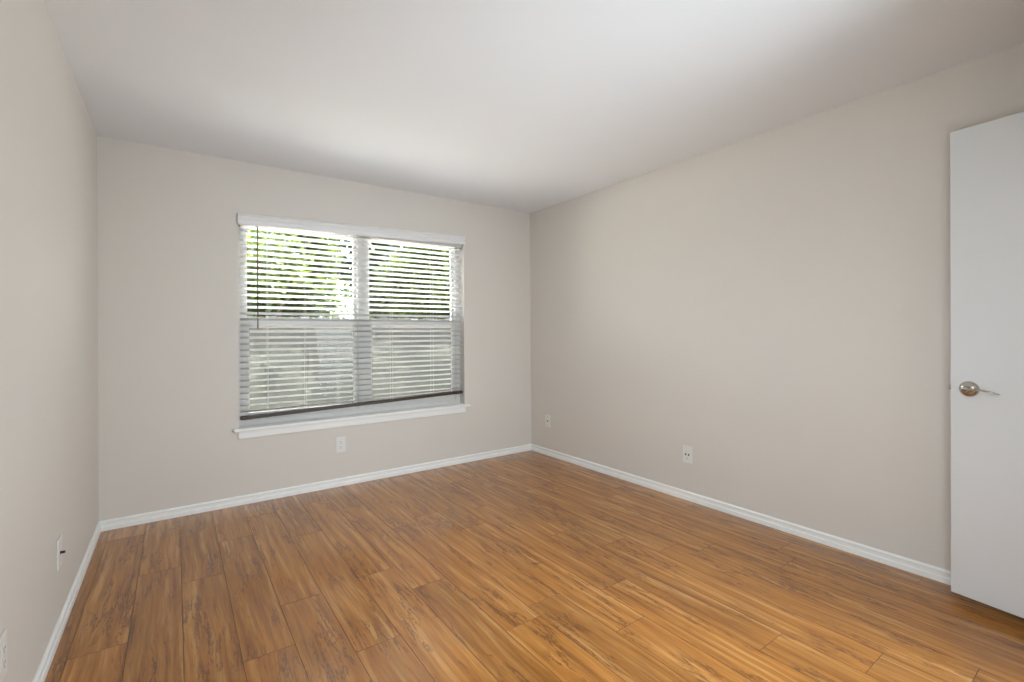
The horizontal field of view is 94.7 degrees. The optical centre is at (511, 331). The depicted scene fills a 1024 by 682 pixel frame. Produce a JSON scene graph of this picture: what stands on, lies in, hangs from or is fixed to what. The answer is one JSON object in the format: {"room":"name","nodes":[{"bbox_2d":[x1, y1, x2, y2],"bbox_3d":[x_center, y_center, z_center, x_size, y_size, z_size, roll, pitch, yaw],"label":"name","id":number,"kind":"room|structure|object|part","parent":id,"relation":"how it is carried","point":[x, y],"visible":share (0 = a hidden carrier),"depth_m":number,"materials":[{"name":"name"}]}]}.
{"room":"empty bedroom","nodes":[
{"label":"empty bedroom","id":0,"kind":"room"},
{"bbox_2d":[0,0,98,681],"bbox_3d":[-1.009,-0.008,0.597,0.170,2.640,5.550,0,0,-36],"label":"wall","id":1,"kind":"structure","parent":0,"point":[49,477],"depth_m":1.69,"materials":[{"name":"paint"}]},
{"bbox_2d":[0,628,6,681],"bbox_3d":[-1.380,0.882,1.277,0.009,0.122,0.074,0,0,-36],"label":"wall outlet","id":2,"kind":"object","parent":1,"relation":"attached to","point":[3,637],"visible":1,"depth_m":1.28,"materials":[{"name":"white plastic"}]},
{"bbox_2d":[2,641,5,657],"bbox_3d":[-1.378,0.862,1.279,0.002,0.029,0.033,0,0,-36],"label":"receptacle","id":3,"kind":"object","parent":2,"relation":"attached to","point":[3,642],"depth_m":1.28,"materials":[{"name":"grey plastic"}]},
{"bbox_2d":[2,656,5,672],"bbox_3d":[-1.378,0.901,1.279,0.002,0.029,0.033,0,0,-36],"label":"receptacle","id":4,"kind":"object","parent":2,"relation":"attached to","point":[3,657],"depth_m":1.28,"materials":[{"name":"grey plastic"}]},
{"bbox_2d":[56,535,65,570],"bbox_3d":[-1.825,0.894,1.911,0.021,0.122,0.074,0,0,-36],"label":"cable jack plate","id":5,"kind":"object","parent":1,"relation":"attached to","point":[59,551],"visible":1,"depth_m":1.89,"materials":[{"name":"white plastic"}]},
{"bbox_3d":[-1.831,0.894,1.907,0.006,0.122,0.074,0,0,-36],"label":"plate","id":6,"kind":"part","parent":5,"relation":"part of","materials":[{"name":"white plastic"}]},
{"bbox_2d":[32,522,100,681],"bbox_3d":[-1.348,1.185,1.237,0.012,0.063,4.100,0,0,-36],"label":"baseboard","id":7,"kind":"structure","parent":1,"relation":"attached to","point":[40,676],"depth_m":1.97,"materials":[{"name":"white paint"}]},
{"bbox_2d":[97,136,530,520],"bbox_3d":[-1.229,0.003,3.954,3.712,2.640,0.170,0,0,-36],"label":"wall","id":8,"kind":"structure","parent":0,"point":[167,224],"depth_m":3.27,"materials":[{"name":"paint"}]},
{"bbox_2d":[99,444,530,531],"bbox_3d":[-1.168,1.191,3.876,3.372,0.063,0.012,0,0,-36],"label":"baseboard","id":9,"kind":"structure","parent":8,"relation":"attached to","point":[137,519],"depth_m":3.52,"materials":[{"name":"white paint"}]},
{"bbox_2d":[336,436,345,452],"bbox_3d":[-1.359,0.897,3.744,0.074,0.122,0.009,0,0,-36],"label":"wall outlet","id":10,"kind":"object","parent":8,"relation":"attached to","point":[340,441],"visible":1,"depth_m":3.74,"materials":[{"name":"white plastic"}]},
{"bbox_2d":[234,225,470,438],"bbox_3d":[-1.228,-0.039,3.933,1.912,1.591,0.206,0,0,-36],"label":"window","id":11,"kind":"structure","parent":8,"relation":"in","point":[447,404],"depth_m":3.88,"materials":[{"name":"white plastic"}]},
{"bbox_3d":[-1.649,-0.425,3.721,0.823,0.762,0.025,0,0,-36],"label":"sash","id":12,"kind":"part","parent":11,"relation":"part of","materials":[{"name":"white plastic"}]},
{"bbox_3d":[-1.627,0.273,3.695,0.823,0.745,0.030,0,0,-36],"label":"sash","id":13,"kind":"part","parent":11,"relation":"part of","materials":[{"name":"white plastic"}]},
{"bbox_2d":[237,213,465,419],"bbox_3d":[-1.200,-0.127,3.885,1.839,1.511,0.103,0,0,-36],"label":"window blind","id":14,"kind":"object","parent":11,"relation":"attached to","point":[425,238],"visible":1,"depth_m":3.80,"materials":[{"name":"white vinyl"}]},
{"bbox_3d":[-1.806,-0.087,3.481,0.002,1.383,0.056,0,0,-36],"label":"ladder cord","id":15,"kind":"part","parent":14,"relation":"part of","materials":[{"name":"white fabric"}]},
{"bbox_3d":[-1.595,-0.092,3.632,0.002,1.377,0.056,0,0,-36],"label":"ladder cord","id":16,"kind":"part","parent":14,"relation":"part of","materials":[{"name":"white fabric"}]},
{"bbox_3d":[-1.395,-0.096,3.775,0.002,1.370,0.056,0,0,-36],"label":"ladder cord","id":17,"kind":"part","parent":14,"relation":"part of","materials":[{"name":"white fabric"}]},
{"bbox_3d":[-1.208,0.592,3.903,1.810,0.072,0.046,0,0,-36],"label":"rail","id":18,"kind":"part","parent":14,"relation":"part of","materials":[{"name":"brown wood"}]},
{"bbox_3d":[-1.241,-0.099,3.885,0.002,1.365,0.056,0,0,-36],"label":"ladder cord","id":19,"kind":"part","parent":14,"relation":"part of","materials":[{"name":"white fabric"}]},
{"bbox_3d":[-1.033,-0.104,4.033,0.002,1.358,0.056,0,0,-36],"label":"ladder cord","id":20,"kind":"part","parent":14,"relation":"part of","materials":[{"name":"white fabric"}]},
{"bbox_3d":[-0.724,-0.110,4.254,0.002,1.348,0.056,0,0,-36],"label":"ladder cord","id":21,"kind":"part","parent":14,"relation":"part of","materials":[{"name":"white fabric"}]},
{"bbox_3d":[-0.516,-0.115,4.402,0.002,1.341,0.056,0,0,-36],"label":"ladder cord","id":22,"kind":"part","parent":14,"relation":"part of","materials":[{"name":"white fabric"}]},
{"bbox_3d":[-1.198,0.692,3.896,1.912,0.024,0.121,0,0,-36],"label":"sill","id":23,"kind":"part","parent":11,"relation":"part of","materials":[{"name":"white paint"}]},
{"bbox_3d":[-0.904,-0.429,4.253,0.829,0.762,0.025,0,0,-36],"label":"sash","id":24,"kind":"part","parent":11,"relation":"part of","materials":[{"name":"white plastic"}]},
{"bbox_3d":[-0.881,0.269,4.227,0.829,0.745,0.030,0,0,-36],"label":"sash","id":25,"kind":"part","parent":11,"relation":"part of","materials":[{"name":"white plastic"}]},
{"bbox_2d":[44,450,1023,681],"bbox_3d":[0.412,1.266,1.663,3.572,0.120,5.650,0,0,-36],"label":"floor","id":26,"kind":"structure","parent":0,"point":[526,566],"depth_m":2.13,"materials":[{"name":"laminate"}]},
{"bbox_2d":[44,0,1023,212],"bbox_3d":[0.404,-1.294,1.658,3.712,0.120,5.820,0,0,-36],"label":"ceiling","id":27,"kind":"structure","parent":0,"point":[528,106],"depth_m":2.25,"materials":[{"name":"white paint"}]},
{"bbox_2d":[530,43,1023,570],"bbox_3d":[1.874,-0.021,2.655,0.170,2.640,5.550,0,0,-36],"label":"wall","id":28,"kind":"structure","parent":0,"point":[774,306],"depth_m":2.82,"materials":[{"name":"paint"}]},
{"bbox_2d":[545,414,549,426],"bbox_3d":[0.350,0.877,4.637,0.015,0.122,0.074,0,0,-36],"label":"cable jack plate","id":29,"kind":"object","parent":28,"relation":"attached to","point":[547,417],"visible":1,"depth_m":4.64,"materials":[{"name":"white plastic"}]},
{"bbox_2d":[683,445,691,463],"bbox_3d":[1.256,0.878,3.374,0.008,0.122,0.074,0,0,-36],"label":"wall outlet","id":30,"kind":"object","parent":28,"relation":"attached to","point":[687,450],"visible":1,"depth_m":3.37,"materials":[{"name":"white plastic"}]},
{"bbox_2d":[685,450,688,458],"bbox_3d":[1.253,0.878,3.372,0.002,0.066,0.035,0,0,-36],"label":"receptacle","id":31,"kind":"object","parent":30,"relation":"attached to","point":[686,451],"depth_m":3.37,"materials":[{"name":"grey plastic"}]},
{"bbox_2d":[531,444,950,584],"bbox_3d":[1.387,1.172,3.188,0.012,0.063,4.100,0,0,-36],"label":"baseboard","id":32,"kind":"structure","parent":28,"relation":"attached to","point":[935,573],"depth_m":2.86,"materials":[{"name":"white paint"}]},
{"bbox_3d":[1.237,-0.023,0.499,3.372,2.440,0.120,0,0,-36],"label":"wall","id":33,"kind":"structure","parent":0,"visible":0},
{"bbox_2d":[949,112,1023,617],"bbox_3d":[2.136,0.135,1.759,0.153,2.030,0.783,0,0,-28],"label":"door","id":34,"kind":"structure","parent":33,"relation":"in","point":[986,386],"depth_m":1.98,"materials":[{"name":"white paint"}]},
{"bbox_3d":[1.948,0.247,2.020,0.051,0.067,0.067,0,0,-28],"label":"handle","id":35,"kind":"part","parent":34,"relation":"part of","materials":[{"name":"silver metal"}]},
{"bbox_3d":[1.953,0.249,1.966,0.024,0.018,0.118,0,0,-28],"label":"lever","id":36,"kind":"part","parent":34,"relation":"part of","materials":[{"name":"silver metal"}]},
{"label":"outside","id":37,"kind":"structure","parent":0,"visible":0},
{"bbox_3d":[-8.563,1.685,17.142,40.000,0.150,29.820,0,0,-36],"label":"ground","id":38,"kind":"structure","parent":37,"visible":0},
{"bbox_2d":[248,233,346,316],"bbox_3d":[-11.616,-2.615,23.547,7.460,8.538,4.559,0,0,-36],"label":"leafy tree","id":39,"kind":"object","parent":38,"relation":"on","point":[328,272],"visible":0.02,"depth_m":24.55,"materials":[{"name":"green plant"}]},
{"bbox_2d":[247,229,351,318],"bbox_3d":[-5.550,-0.672,10.715,3.431,4.497,3.623,0,0,16],"label":"leafy tree","id":40,"kind":"object","parent":38,"relation":"on","point":[254,231],"visible":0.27,"depth_m":10.49,"materials":[{"name":"green plant"}]},
{"bbox_2d":[247,316,449,319],"bbox_3d":[-1.737,0.602,11.014,14.000,1.830,0.060,0,0,-36],"label":"fence","id":41,"kind":"object","parent":38,"relation":"on","point":[299,317],"visible":0.09,"depth_m":9.69,"materials":[{"name":"white plastic"}]},
{"bbox_2d":[329,239,415,318],"bbox_3d":[-4.483,-1.347,18.783,5.513,5.881,4.427,0,0,-36],"label":"leafy tree","id":42,"kind":"object","parent":38,"relation":"on","point":[342,240],"visible":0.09,"depth_m":17.31,"materials":[{"name":"green plant"}]},
{"bbox_2d":[372,245,449,318],"bbox_3d":[-2.216,-0.870,13.307,3.145,4.862,3.794,0,0,-36],"label":"leafy tree","id":43,"kind":"object","parent":38,"relation":"on","point":[405,257],"visible":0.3,"depth_m":12.39,"materials":[{"name":"green plant"}]}
]}

